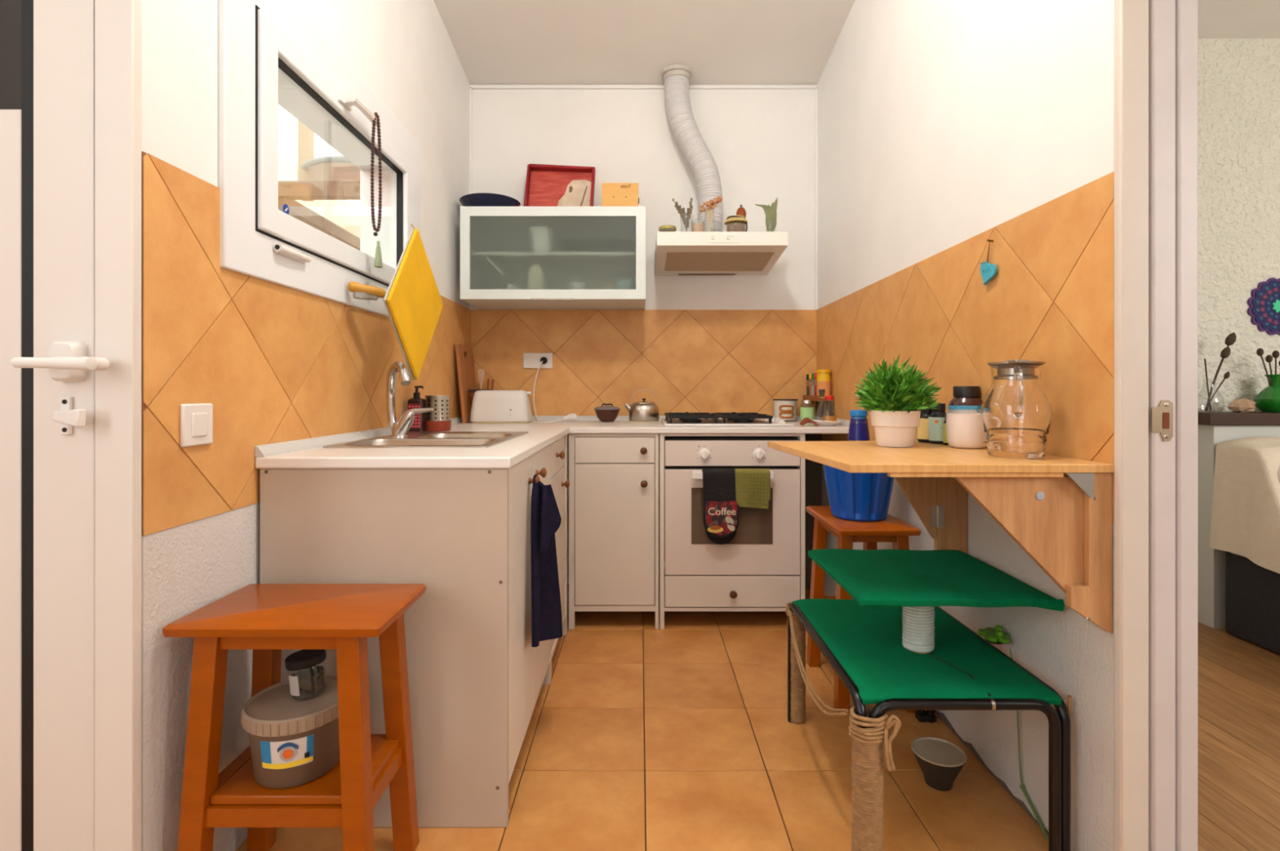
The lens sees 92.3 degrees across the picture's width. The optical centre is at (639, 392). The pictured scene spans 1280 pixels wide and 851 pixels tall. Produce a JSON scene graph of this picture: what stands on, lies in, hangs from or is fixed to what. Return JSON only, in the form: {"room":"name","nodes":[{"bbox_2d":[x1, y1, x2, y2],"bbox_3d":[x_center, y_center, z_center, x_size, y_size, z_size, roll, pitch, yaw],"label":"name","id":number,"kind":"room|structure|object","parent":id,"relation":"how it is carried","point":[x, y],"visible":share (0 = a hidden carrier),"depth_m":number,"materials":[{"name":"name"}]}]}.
{"room":"kitchen","nodes":[
{"label":"kitchen","id":0,"kind":"room"},
{"bbox_2d":[142,0,471,850],"bbox_3d":[-0.985,-0.470,2.211,0.155,3.100,2.182,0,0,0],"label":"wall","id":1,"kind":"structure","parent":0,"point":[274,363],"depth_m":1.35,"materials":[{"name":"paint"}]},
{"bbox_2d":[179,403,213,447],"bbox_3d":[-0.900,0.067,1.253,0.013,0.086,0.086,0,0,0],"label":"light switch","id":2,"kind":"object","parent":1,"relation":"attached to","point":[196,420],"visible":1,"depth_m":1.24,"materials":[{"name":"white plastic"}]},
{"bbox_2d":[218,0,420,317],"bbox_3d":[-0.880,-0.640,1.923,0.088,0.743,1.189,0,0,0],"label":"window","id":3,"kind":"structure","parent":1,"relation":"in","point":[259,240],"depth_m":1.52,"materials":[{"name":"white plastic"}]},
{"bbox_2d":[370,112,382,267],"bbox_3d":[-0.838,-0.643,1.958,0.026,0.488,0.050,0,0,0],"label":"beads","id":4,"kind":"object","parent":3,"relation":"hanging from","point":[378,259],"visible":1,"depth_m":1.96,"materials":[{"name":"brown wood"}]},
{"bbox_2d":[347,224,443,380],"bbox_3d":[-0.805,-0.292,2.019,0.168,0.509,0.491,0,0,0],"label":"float","id":5,"kind":"object","parent":3,"relation":"hanging from","point":[412,300],"visible":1,"depth_m":1.96,"materials":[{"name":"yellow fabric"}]},
{"bbox_2d":[278,154,359,238],"bbox_3d":[-2.300,-0.320,5.000,2.200,3.700,12.000,0,0,0],"label":"wall","id":6,"kind":"structure","parent":0,"point":[344,214],"depth_m":6.59,"materials":[{"name":"white paint"}]},
{"bbox_2d":[469,84,817,584],"bbox_3d":[0.019,-0.470,3.371,2.162,3.100,0.162,0,0,0],"label":"wall","id":7,"kind":"structure","parent":0,"point":[738,344],"depth_m":3.30,"materials":[{"name":"paint"}]},
{"bbox_2d":[523,353,552,368],"bbox_3d":[-0.546,-0.167,3.291,0.156,0.082,0.012,0,0,0],"label":"double socket","id":8,"kind":"object","parent":7,"relation":"attached to","point":[530,360],"visible":0.86,"depth_m":3.29,"materials":[{"name":"white plastic"}]},
{"bbox_2d":[525,356,534,364],"bbox_3d":[-0.585,-0.167,3.288,0.048,0.048,0.006,0,0,0],"label":"receptacle","id":9,"kind":"object","parent":8,"relation":"attached to","point":[529,360],"depth_m":3.29,"materials":[{"name":"white plastic"}]},
{"bbox_2d":[538,355,547,364],"bbox_3d":[-0.517,-0.167,3.288,0.048,0.048,0.006,0,0,0],"label":"receptacle","id":10,"kind":"object","parent":8,"relation":"attached to","point":[540,357],"depth_m":3.29,"materials":[{"name":"white plastic"}]},
{"bbox_2d":[533,357,547,421],"bbox_3d":[-0.535,-0.017,3.252,0.060,0.338,0.094,0,0,25],"label":"plug","id":11,"kind":"object","parent":7,"relation":"attached to","point":[543,360],"visible":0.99,"depth_m":3.25,"materials":[{"name":"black plastic"}]},
{"bbox_2d":[460,206,645,309],"bbox_3d":[-0.415,-0.662,3.113,0.884,0.444,0.374,0,0,0],"label":"upper cabinet","id":12,"kind":"object","parent":7,"relation":"attached to","point":[512,257],"visible":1,"depth_m":2.94,"materials":[{"name":"white glass"}]},
{"bbox_2d":[459,192,520,206],"bbox_3d":[-0.752,-0.919,3.090,0.300,0.068,0.300,0,0,0],"label":"dish","id":13,"kind":"object","parent":12,"relation":"on","point":[481,199],"visible":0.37,"depth_m":2.98,"materials":[{"name":"blue ceramic"}]},
{"bbox_2d":[523,164,595,206],"bbox_3d":[-0.414,-1.032,3.174,0.363,0.305,0.111,0,0,0],"label":"tray","id":14,"kind":"object","parent":12,"relation":"on","point":[546,185],"visible":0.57,"depth_m":3.19,"materials":[{"name":"paint"}]},
{"bbox_2d":[601,182,639,206],"bbox_3d":[-0.098,-0.963,3.119,0.187,0.156,0.122,0,0,0],"label":"wooden box","id":15,"kind":"object","parent":12,"relation":"on","point":[613,194],"visible":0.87,"depth_m":3.06,"materials":[{"name":"brown wood"}]},
{"bbox_2d":[654,231,787,275],"bbox_3d":[0.380,-0.681,3.061,0.604,0.114,0.478,0,0,0],"label":"extractor hood","id":16,"kind":"object","parent":7,"relation":"attached to","point":[676,253],"visible":1,"depth_m":2.92,"materials":[{"name":"white metal"}]},
{"bbox_2d":[658,225,676,231],"bbox_3d":[0.131,-0.761,2.930,0.084,0.045,0.084,0,0,0],"label":"jar","id":17,"kind":"object","parent":16,"relation":"on","point":[664,228],"visible":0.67,"depth_m":2.90,"materials":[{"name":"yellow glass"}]},
{"bbox_2d":[672,198,693,231],"bbox_3d":[0.205,-0.835,2.950,0.102,0.192,0.067,0,0,0],"label":"dried plant","id":18,"kind":"object","parent":16,"relation":"on","point":[681,211],"visible":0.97,"depth_m":2.94,"materials":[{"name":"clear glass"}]},
{"bbox_2d":[661,64,723,231],"bbox_3d":[0.265,-1.204,3.185,0.324,0.932,0.169,0,0,23],"label":"duct","id":19,"kind":"object","parent":16,"relation":"on","point":[676,77],"visible":0.79,"depth_m":3.14,"materials":[{"name":"white"}]},
{"bbox_2d":[691,223,704,231],"bbox_3d":[0.274,-0.774,2.910,0.064,0.071,0.064,0,0,0],"label":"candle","id":20,"kind":"object","parent":16,"relation":"on","point":[695,227],"visible":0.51,"depth_m":2.88,"materials":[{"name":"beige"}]},
{"bbox_2d":[678,274,736,275],"bbox_3d":[0.360,-0.625,3.278,0.320,0.003,0.030,0,0,0],"label":"lamp","id":21,"kind":"object","parent":16,"relation":"attached to","point":[678,274],"depth_m":3.28,"materials":[{"name":"white plastic"}]},
{"bbox_2d":[699,195,722,231],"bbox_3d":[0.337,-0.835,2.920,0.107,0.193,0.059,0,0,0],"label":"dried flowers","id":22,"kind":"object","parent":16,"relation":"on","point":[711,204],"visible":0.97,"depth_m":2.91,"materials":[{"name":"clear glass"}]},
{"bbox_2d":[724,215,747,231],"bbox_3d":[0.457,-0.788,2.930,0.112,0.098,0.111,0,0,0],"label":"jar","id":23,"kind":"object","parent":16,"relation":"on","point":[733,223],"visible":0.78,"depth_m":2.89,"materials":[{"name":"clear glass"}]},
{"bbox_2d":[736,204,746,217],"bbox_3d":[0.500,-0.832,3.040,0.056,0.187,0.055,0,0,0],"label":"pepper mill","id":24,"kind":"object","parent":16,"relation":"on","point":[741,211],"visible":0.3,"depth_m":3.02,"materials":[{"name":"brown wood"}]},
{"bbox_2d":[755,198,777,231],"bbox_3d":[0.599,-0.831,2.920,0.106,0.185,0.051,0,0,0],"label":"plant","id":25,"kind":"object","parent":16,"relation":"on","point":[770,211],"visible":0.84,"depth_m":2.91,"materials":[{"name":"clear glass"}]},
{"bbox_2d":[235,584,1279,850],"bbox_3d":[1.482,1.070,0.526,7.064,0.080,5.752,0,0,0],"label":"floor","id":26,"kind":"structure","parent":0,"point":[680,736],"depth_m":1.71,"materials":[{"name":"brown tile"}]},
{"bbox_2d":[162,583,426,850],"bbox_3d":[-0.690,0.734,1.276,0.406,0.593,0.262,0,0,0],"label":"wooden stool","id":27,"kind":"object","parent":26,"relation":"on","point":[266,620],"visible":0.91,"depth_m":1.18,"materials":[{"name":"orange wood"}]},
{"bbox_2d":[241,675,339,789],"bbox_3d":[-0.700,0.696,1.262,0.197,0.142,0.197,0,0,0],"label":"plastic tub","id":28,"kind":"object","parent":27,"relation":"on","point":[294,743],"visible":0.86,"depth_m":1.20,"materials":[{"name":"brown"}]},
{"bbox_2d":[284,649,327,699],"bbox_3d":[-0.697,0.588,1.285,0.079,0.088,0.075,0,0,0],"label":"jar","id":29,"kind":"object","parent":28,"relation":"on","point":[309,681],"visible":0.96,"depth_m":1.26,"materials":[{"name":"clear glass"}]},
{"bbox_2d":[210,733,386,804],"bbox_3d":[-0.690,0.777,1.276,0.256,0.018,0.215,0,0,0],"label":"shelf","id":30,"kind":"object","parent":27,"relation":"attached to","point":[238,786],"depth_m":1.19,"materials":[{"name":"orange wood"}]},
{"bbox_2d":[259,444,551,827],"bbox_3d":[-0.592,0.606,1.825,0.612,0.848,0.746,0,0,0],"label":"base cabinet","id":31,"kind":"object","parent":26,"relation":"on","point":[476,677],"visible":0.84,"depth_m":1.45,"materials":[{"name":"laminate"}]},
{"bbox_2d":[530,474,562,647],"bbox_3d":[-0.266,0.486,1.771,0.066,0.503,0.208,0,0,18],"label":"hand towel","id":32,"kind":"object","parent":31,"relation":"hanging from","point":[545,517],"visible":1,"depth_m":1.75,"materials":[{"name":"blue fabric"}]},
{"bbox_2d":[551,435,569,657],"bbox_3d":[-0.592,0.606,2.421,0.612,0.848,0.438,0,0,0],"label":"base cabinet","id":33,"kind":"object","parent":26,"relation":"on","point":[560,484],"visible":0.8,"depth_m":2.49,"materials":[{"name":"laminate"}]},
{"bbox_2d":[254,415,849,468],"bbox_3d":[0.019,0.154,2.370,1.850,0.054,1.851,0,0,0],"label":"countertop","id":34,"kind":"structure","parent":33,"relation":"on","point":[308,453],"depth_m":1.70,"materials":[{"name":"white laminate"}]},
{"bbox_2d":[386,361,434,438],"bbox_3d":[-0.763,0.026,1.962,0.160,0.246,0.149,0,0,17],"label":"faucet","id":35,"kind":"object","parent":34,"relation":"on","point":[400,429],"visible":1,"depth_m":2.00,"materials":[{"name":"silver metal"}]},
{"bbox_2d":[407,386,426,431],"bbox_3d":[-0.856,0.064,2.359,0.058,0.176,0.050,0,0,0],"label":"soap bottle","id":36,"kind":"object","parent":34,"relation":"on","point":[419,424],"visible":0.76,"depth_m":2.34,"materials":[{"name":"red plastic"}]},
{"bbox_2d":[322,431,528,448],"bbox_3d":[-0.644,0.224,1.992,0.456,0.150,0.635,0,0,0],"label":"sink","id":37,"kind":"object","parent":34,"relation":"in","point":[415,439],"visible":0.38,"depth_m":1.94,"materials":[{"name":"metal"}]},
{"bbox_2d":[424,395,451,431],"bbox_3d":[-0.798,0.083,2.420,0.108,0.138,0.108,0,0,0],"label":"utensil holder","id":38,"kind":"object","parent":34,"relation":"on","point":[437,420],"visible":0.88,"depth_m":2.38,"materials":[{"name":"silver metal"}]},
{"bbox_2d":[424,395,449,421],"bbox_3d":[-0.798,0.080,2.420,0.095,0.132,0.095,0,0,0],"label":"steel cup","id":39,"kind":"object","parent":38,"relation":"on","point":[441,404],"depth_m":2.38,"materials":[{"name":"silver metal"}]},
{"bbox_2d":[454,343,475,423],"bbox_3d":[-0.869,-0.040,3.100,0.053,0.385,0.250,0,0,0],"label":"cutting board","id":40,"kind":"object","parent":34,"relation":"on","point":[465,366],"visible":0.9,"depth_m":3.04,"materials":[{"name":"brown wood"}]},
{"bbox_2d":[468,389,532,423],"bbox_3d":[-0.691,0.070,3.050,0.305,0.165,0.140,0,0,0],"label":"toaster","id":41,"kind":"object","parent":34,"relation":"on","point":[488,406],"visible":1,"depth_m":2.99,"materials":[{"name":"white plastic"}]},
{"bbox_2d":[537,413,577,422],"bbox_3d":[-0.407,0.131,3.087,0.204,0.042,0.059,0,0,-37],"label":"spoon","id":42,"kind":"object","parent":34,"relation":"on","point":[571,417],"visible":1,"depth_m":3.12,"materials":[{"name":"white plastic"}]},
{"bbox_2d":[594,404,620,422],"bbox_3d":[-0.166,0.106,3.120,0.132,0.093,0.132,0,0,0],"label":"lidded bowl","id":43,"kind":"object","parent":34,"relation":"on","point":[605,413],"visible":1,"depth_m":3.08,"materials":[{"name":"brown ceramic"}]},
{"bbox_2d":[626,421,661,422],"bbox_3d":[0.020,0.150,3.100,0.180,0.006,0.180,0,0,0],"label":"trivet","id":44,"kind":"object","parent":34,"relation":"on","point":[626,421],"visible":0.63,"depth_m":3.03,"materials":[{"name":"beige"}]},
{"bbox_2d":[624,389,659,422],"bbox_3d":[0.020,0.067,3.100,0.154,0.160,0.154,0,0,45],"label":"kettle","id":45,"kind":"object","parent":44,"relation":"on","point":[640,411],"visible":0.99,"depth_m":3.04,"materials":[{"name":"metal"}]},
{"bbox_2d":[660,412,794,426],"bbox_3d":[0.395,0.128,2.960,0.574,0.050,0.490,0,0,0],"label":"gas hob","id":46,"kind":"object","parent":34,"relation":"in","point":[734,419],"visible":1,"depth_m":2.76,"materials":[{"name":"white metal"}]},
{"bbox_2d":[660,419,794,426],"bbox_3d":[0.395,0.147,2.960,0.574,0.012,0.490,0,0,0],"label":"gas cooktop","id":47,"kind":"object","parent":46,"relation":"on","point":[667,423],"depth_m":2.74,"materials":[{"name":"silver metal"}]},
{"bbox_2d":[772,399,798,420],"bbox_3d":[0.758,0.092,3.215,0.134,0.108,0.133,0,0,0],"label":"enamel mug","id":48,"kind":"object","parent":34,"relation":"on","point":[785,409],"visible":0.98,"depth_m":3.16,"materials":[{"name":"white metal"}]},
{"bbox_2d":[800,400,813,422],"bbox_3d":[0.832,0.097,3.060,0.067,0.111,0.067,0,0,0],"label":"glass jar","id":49,"kind":"object","parent":34,"relation":"on","point":[805,412],"visible":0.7,"depth_m":3.03,"materials":[{"name":"green glass"}]},
{"bbox_2d":[799,417,818,426],"bbox_3d":[0.755,0.133,2.755,0.075,0.033,0.071,0,0,0],"label":"spoon rest","id":50,"kind":"object","parent":34,"relation":"on","point":[805,420],"visible":1,"depth_m":2.75,"materials":[{"name":"brown ceramic"}]},
{"bbox_2d":[818,389,825,403],"bbox_3d":[0.866,0.070,2.930,0.084,0.165,0.083,0,0,0],"label":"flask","id":51,"kind":"object","parent":34,"relation":"on","point":[821,392],"visible":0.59,"depth_m":2.92,"materials":[{"name":"clear glass"}]},
{"bbox_2d":[812,419,841,426],"bbox_3d":[0.850,0.139,2.800,0.135,0.026,0.122,0,0,0],"label":"serving dish","id":52,"kind":"object","parent":34,"relation":"on","point":[822,423],"visible":0.96,"depth_m":2.76,"materials":[{"name":"beige ceramic"}]},
{"bbox_2d":[822,395,835,421],"bbox_3d":[0.862,0.079,2.800,0.066,0.128,0.066,0,0,0],"label":"vinegar bottle","id":53,"kind":"object","parent":52,"relation":"on","point":[828,418],"visible":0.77,"depth_m":2.78,"materials":[{"name":"clear glass"}]},
{"bbox_3d":[-0.790,0.075,3.217,0.110,0.154,0.105,0,0,0],"label":"utensil holder","id":54,"kind":"object","parent":34,"relation":"on","visible":0},
{"bbox_2d":[477,369,484,389],"bbox_3d":[-0.826,0.008,3.200,0.036,0.250,0.013,0,0,0],"label":"spatula","id":55,"kind":"object","parent":54,"relation":"in","point":[481,373],"visible":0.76,"depth_m":3.20,"materials":[{"name":"beige"}]},
{"bbox_2d":[486,378,489,389],"bbox_3d":[-0.793,0.031,3.215,0.016,0.204,0.013,0,0,0],"label":"wooden spoon","id":56,"kind":"object","parent":54,"relation":"in","point":[488,380],"visible":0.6,"depth_m":3.21,"materials":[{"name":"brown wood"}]},
{"bbox_2d":[490,379,493,389],"bbox_3d":[-0.770,0.034,3.210,0.016,0.198,0.013,0,0,0],"label":"wooden spoon","id":57,"kind":"object","parent":54,"relation":"in","point":[492,380],"visible":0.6,"depth_m":3.21,"materials":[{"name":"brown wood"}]},
{"bbox_2d":[568,434,658,629],"bbox_3d":[-0.115,0.606,2.952,0.391,0.848,0.640,0,0,0],"label":"base cabinet","id":58,"kind":"object","parent":26,"relation":"on","point":[613,489],"visible":0.95,"depth_m":2.66,"materials":[{"name":"laminate"}]},
{"bbox_2d":[658,434,804,629],"bbox_3d":[0.401,0.606,2.951,0.630,0.848,0.642,0,0,0],"label":"base cabinet","id":59,"kind":"object","parent":26,"relation":"on","point":[676,593],"visible":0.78,"depth_m":2.66,"materials":[{"name":"white paint"}]},
{"bbox_2d":[664,436,799,575],"bbox_3d":[0.401,0.497,2.929,0.585,0.591,0.627,0,0,0],"label":"oven","id":60,"kind":"object","parent":59,"relation":"in","point":[766,542],"visible":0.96,"depth_m":2.66,"materials":[{"name":"white metal"}]},
{"bbox_2d":[702,469,738,544],"bbox_3d":[0.342,0.490,2.614,0.152,0.322,0.052,0,0,0],"label":"oven mitt","id":61,"kind":"object","parent":60,"relation":"hanging from","point":[720,507],"visible":1,"depth_m":2.60,"materials":[{"name":"black fabric"}]},
{"bbox_2d":[734,468,770,509],"bbox_3d":[0.478,0.411,2.620,0.150,0.168,0.042,0,0,0],"label":"cloth","id":62,"kind":"object","parent":60,"relation":"hanging from","point":[753,486],"visible":1,"depth_m":2.60,"materials":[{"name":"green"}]},
{"bbox_2d":[804,434,822,589],"bbox_3d":[0.832,0.604,3.210,0.228,0.843,0.020,0,0,0],"label":"board","id":63,"kind":"object","parent":26,"relation":"on","point":[813,470],"visible":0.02,"depth_m":3.20,"materials":[{"name":"brown"}]},
{"bbox_2d":[805,506,920,713],"bbox_3d":[0.765,0.734,2.158,0.262,0.593,0.406,0,0,0],"label":"wooden stool","id":64,"kind":"object","parent":26,"relation":"on","point":[892,530],"visible":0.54,"depth_m":2.02,"materials":[{"name":"orange wood"}]},
{"bbox_2d":[823,464,893,521],"bbox_3d":[0.765,0.308,2.150,0.260,0.253,0.260,0,0,0],"label":"pot","id":65,"kind":"object","parent":64,"relation":"on","point":[857,497],"visible":0.56,"depth_m":2.06,"materials":[{"name":"blue plastic"}]},
{"bbox_2d":[786,549,1071,850],"bbox_3d":[0.689,0.738,1.619,0.486,0.587,0.687,0,0,0],"label":"cat tree","id":66,"kind":"object","parent":26,"relation":"on","point":[892,646],"visible":1,"depth_m":1.41,"materials":[{"name":"green fabric"}]},
{"bbox_2d":[807,549,1055,607],"bbox_3d":[0.701,0.461,1.558,0.445,0.034,0.420,0,0,0],"label":"shelf","id":67,"kind":"object","parent":66,"relation":"attached to","point":[880,577],"depth_m":1.46,"materials":[{"name":"green fabric"}]},
{"bbox_2d":[911,737,966,791],"bbox_3d":[0.785,0.986,1.618,0.132,0.086,0.132,0,0,0],"label":"bowl","id":68,"kind":"object","parent":26,"relation":"on","point":[940,761],"visible":1,"depth_m":1.59,"materials":[{"name":"grey ceramic"}]},
{"bbox_2d":[1197,412,1279,628],"bbox_3d":[3.530,0.561,2.763,2.140,0.938,0.215,0,0,0],"label":"shelf ledge","id":69,"kind":"object","parent":26,"relation":"on","point":[1214,428],"visible":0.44,"depth_m":2.69,"materials":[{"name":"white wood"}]},
{"bbox_2d":[1200,332,1236,411],"bbox_3d":[2.583,-0.088,2.760,0.156,0.356,0.100,0,0,0],"label":"dried flowers","id":70,"kind":"object","parent":69,"relation":"on","point":[1230,340],"visible":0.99,"depth_m":2.75,"materials":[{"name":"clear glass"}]},
{"bbox_2d":[1226,398,1256,413],"bbox_3d":[2.697,0.062,2.758,0.116,0.071,0.068,0,0,16],"label":"stone","id":71,"kind":"object","parent":69,"relation":"on","point":[1242,406],"visible":0.92,"depth_m":2.74,"materials":[{"name":"beige stone"}]},
{"bbox_2d":[1253,348,1279,412],"bbox_3d":[2.862,-0.053,2.760,0.155,0.286,0.155,0,0,37],"label":"vase","id":72,"kind":"object","parent":69,"relation":"on","point":[1268,400],"visible":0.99,"depth_m":2.75,"materials":[{"name":"green glass"}]},
{"bbox_2d":[1225,466,1279,654],"bbox_3d":[3.292,0.648,1.680,1.635,0.756,1.880,0,0,0],"label":"bed","id":73,"kind":"object","parent":26,"relation":"on","point":[1252,591],"visible":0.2,"depth_m":2.50,"materials":[{"name":"grey fabric"}]},
{"bbox_2d":[1208,436,1279,573],"bbox_3d":[3.061,0.458,2.335,1.248,0.535,0.624,0,0,0],"label":"throw blanket","id":74,"kind":"object","parent":73,"relation":"on","point":[1245,522],"visible":1,"depth_m":2.50,"materials":[{"name":"beige fabric"}]},
{"bbox_2d":[433,0,1279,84],"bbox_3d":[1.525,-1.851,0.536,7.150,0.439,5.772,0,0,0],"label":"ceiling","id":75,"kind":"structure","parent":0,"point":[494,42],"depth_m":2.93,"materials":[{"name":"paint"}]},
{"bbox_2d":[816,0,1114,850],"bbox_3d":[1.018,-0.470,2.264,0.145,3.100,2.076,0,0,0],"label":"wall","id":76,"kind":"structure","parent":0,"point":[946,128],"depth_m":1.65,"materials":[{"name":"paint"}]},
{"bbox_2d":[802,395,834,417],"bbox_3d":[0.906,0.074,3.135,0.076,0.112,0.290,0,0,0],"label":"spice shelf","id":77,"kind":"object","parent":76,"relation":"attached to","point":[822,409],"visible":0.83,"depth_m":3.10,"materials":[{"name":"brown wood"}]},
{"bbox_2d":[806,374,813,395],"bbox_3d":[0.899,-0.030,3.250,0.040,0.124,0.040,0,0,0],"label":"spice jar","id":78,"kind":"object","parent":77,"relation":"on","point":[807,375],"visible":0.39,"depth_m":3.24,"materials":[{"name":"clear glass"}]},
{"bbox_2d":[808,373,816,395],"bbox_3d":[0.899,-0.032,3.203,0.038,0.127,0.038,0,0,0],"label":"spice jar","id":79,"kind":"object","parent":77,"relation":"on","point":[810,375],"visible":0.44,"depth_m":3.19,"materials":[{"name":"clear glass"}]},
{"bbox_2d":[811,373,813,395],"bbox_3d":[0.899,-0.032,3.155,0.040,0.127,0.040,0,0,0],"label":"spice jar","id":80,"kind":"object","parent":77,"relation":"on","point":[812,375],"visible":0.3,"depth_m":3.15,"materials":[{"name":"clear glass"}]},
{"bbox_2d":[813,373,817,395],"bbox_3d":[0.899,-0.032,3.110,0.038,0.127,0.038,0,0,0],"label":"spice jar","id":81,"kind":"object","parent":77,"relation":"on","point":[815,374],"visible":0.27,"depth_m":3.10,"materials":[{"name":"clear glass"}]},
{"bbox_2d":[816,369,831,398],"bbox_3d":[0.906,-0.039,3.035,0.070,0.141,0.070,0,0,0],"label":"tin","id":82,"kind":"object","parent":77,"relation":"on","point":[823,380],"visible":0.86,"depth_m":3.01,"materials":[{"name":"orange"}]},
{"bbox_2d":[767,440,1114,633],"bbox_3d":[0.658,0.313,1.517,0.572,0.338,0.590,0,0,0],"label":"folding table","id":83,"kind":"object","parent":76,"relation":"attached to","point":[1063,523],"visible":0.99,"depth_m":1.25,"materials":[{"name":"brown wood"}]},
{"bbox_2d":[847,409,870,440],"bbox_3d":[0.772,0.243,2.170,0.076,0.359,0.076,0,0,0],"label":"salt shaker","id":84,"kind":"object","parent":83,"relation":"on","point":[858,427],"visible":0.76,"depth_m":2.14,"materials":[{"name":"blue plastic"}]},
{"bbox_2d":[853,353,942,447],"bbox_3d":[0.677,0.021,1.630,0.221,0.245,0.222,0,0,0],"label":"potted plant","id":85,"kind":"object","parent":83,"relation":"on","point":[895,417],"visible":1,"depth_m":1.59,"materials":[{"name":"green plant"}]},
{"bbox_2d":[917,408,931,443],"bbox_3d":[0.818,0.092,1.754,0.049,0.101,0.050,0,0,0],"label":"bottle","id":86,"kind":"object","parent":83,"relation":"on","point":[922,429],"visible":0.43,"depth_m":1.74,"materials":[{"name":"black"}]},
{"bbox_2d":[928,403,946,444],"bbox_3d":[0.832,0.087,1.715,0.050,0.111,0.051,0,0,0],"label":"bottle","id":87,"kind":"object","parent":83,"relation":"on","point":[936,418],"visible":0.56,"depth_m":1.70,"materials":[{"name":"black"}]},
{"bbox_2d":[942,413,948,445],"bbox_3d":[0.840,0.101,1.665,0.037,0.084,0.037,0,0,0],"label":"bottle","id":88,"kind":"object","parent":83,"relation":"on","point":[944,437],"visible":0.3,"depth_m":1.66,"materials":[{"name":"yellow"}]},
{"bbox_2d":[947,386,982,413],"bbox_3d":[0.913,0.064,1.719,0.092,0.159,0.093,0,0,0],"label":"jar","id":89,"kind":"object","parent":83,"relation":"on","point":[966,399],"visible":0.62,"depth_m":1.69,"materials":[{"name":"brown plastic"}]},
{"bbox_2d":[948,397,982,405],"bbox_3d":[0.913,0.078,1.720,0.091,0.130,0.090,0,0,0],"label":"bottle","id":90,"kind":"object","parent":89,"relation":"on","point":[955,401],"depth_m":1.69,"materials":[{"name":"brown glass"}]},
{"bbox_2d":[946,413,987,448],"bbox_3d":[0.848,0.100,1.580,0.098,0.087,0.112,0,0,-45],"label":"mug","id":91,"kind":"object","parent":83,"relation":"on","point":[963,430],"visible":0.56,"depth_m":1.55,"materials":[{"name":"beige ceramic"}]},
{"bbox_2d":[981,360,1052,458],"bbox_3d":[0.836,0.037,1.371,0.141,0.212,0.137,0,0,-19],"label":"glass jar","id":92,"kind":"object","parent":83,"relation":"on","point":[1016,412],"visible":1,"depth_m":1.32,"materials":[{"name":"clear glass"}]},
{"bbox_2d":[980,239,996,285],"bbox_3d":[0.938,-0.349,1.650,0.017,0.120,0.067,0,0,0],"label":"heart ornament","id":93,"kind":"object","parent":76,"relation":"hanging from","point":[988,271],"visible":1,"depth_m":1.65,"materials":[{"name":"blue ceramic"}]},
{"bbox_2d":[977,625,1048,840],"bbox_3d":[0.912,0.815,1.490,0.068,0.428,0.261,0,0,0],"label":"toy","id":94,"kind":"object","parent":76,"relation":"attached to","point":[997,636],"visible":0.95,"depth_m":1.54,"materials":[{"name":"green plastic"}]},
{"bbox_2d":[1197,39,1279,412],"bbox_3d":[3.045,-0.280,2.920,3.910,2.780,0.100,0,0,0],"label":"wall","id":95,"kind":"structure","parent":0,"point":[1238,80],"depth_m":2.87,"materials":[{"name":"paint"}]},
{"bbox_2d":[1247,277,1279,335],"bbox_3d":[2.966,-0.398,2.861,0.267,0.267,0.017,0,0,0],"label":"wall plate","id":96,"kind":"object","parent":95,"relation":"attached to","point":[1264,309],"visible":1,"depth_m":2.86,"materials":[{"name":"purple ceramic"}]},
{"bbox_3d":[-2.186,1.100,4.100,2.228,0.100,5.600,0,0,0],"label":"floor","id":97,"kind":"structure","parent":0,"visible":0},
{"bbox_2d":[278,120,359,250],"bbox_3d":[-2.350,-0.670,5.285,1.300,3.400,2.231,0,0,0],"label":"shelf","id":98,"kind":"object","parent":97,"relation":"on","point":[305,189],"visible":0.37,"depth_m":4.35,"materials":[{"name":"beige wood"}]},
{"bbox_2d":[301,155,359,181],"bbox_3d":[-2.050,-2.069,4.620,0.884,1.002,0.884,0,0,0],"label":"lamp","id":99,"kind":"object","parent":98,"relation":"hanging from","point":[331,168],"visible":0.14,"depth_m":4.38,"materials":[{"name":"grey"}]},
{"bbox_3d":[1.050,-0.493,-0.507,0.100,3.054,3.485,0,0,0],"label":"wall","id":100,"kind":"structure","parent":0,"visible":0},
{"bbox_2d":[1114,0,1197,850],"bbox_3d":[1.021,-0.022,0.772,0.158,2.104,0.945,0,0,0],"label":"door frame","id":101,"kind":"structure","parent":100,"relation":"in","point":[1156,41],"depth_m":1.21,"materials":[{"name":"beige paint"}]},
{"bbox_3d":[-1.481,-1.555,1.190,1.138,0.930,0.140,0,0,0],"label":"wall","id":102,"kind":"structure","parent":0,"visible":0},
{"bbox_2d":[0,0,142,850],"bbox_3d":[-1.429,-0.031,1.092,1.043,2.122,0.126,0,0,0],"label":"door","id":103,"kind":"structure","parent":102,"relation":"in","point":[71,70],"depth_m":1.10,"materials":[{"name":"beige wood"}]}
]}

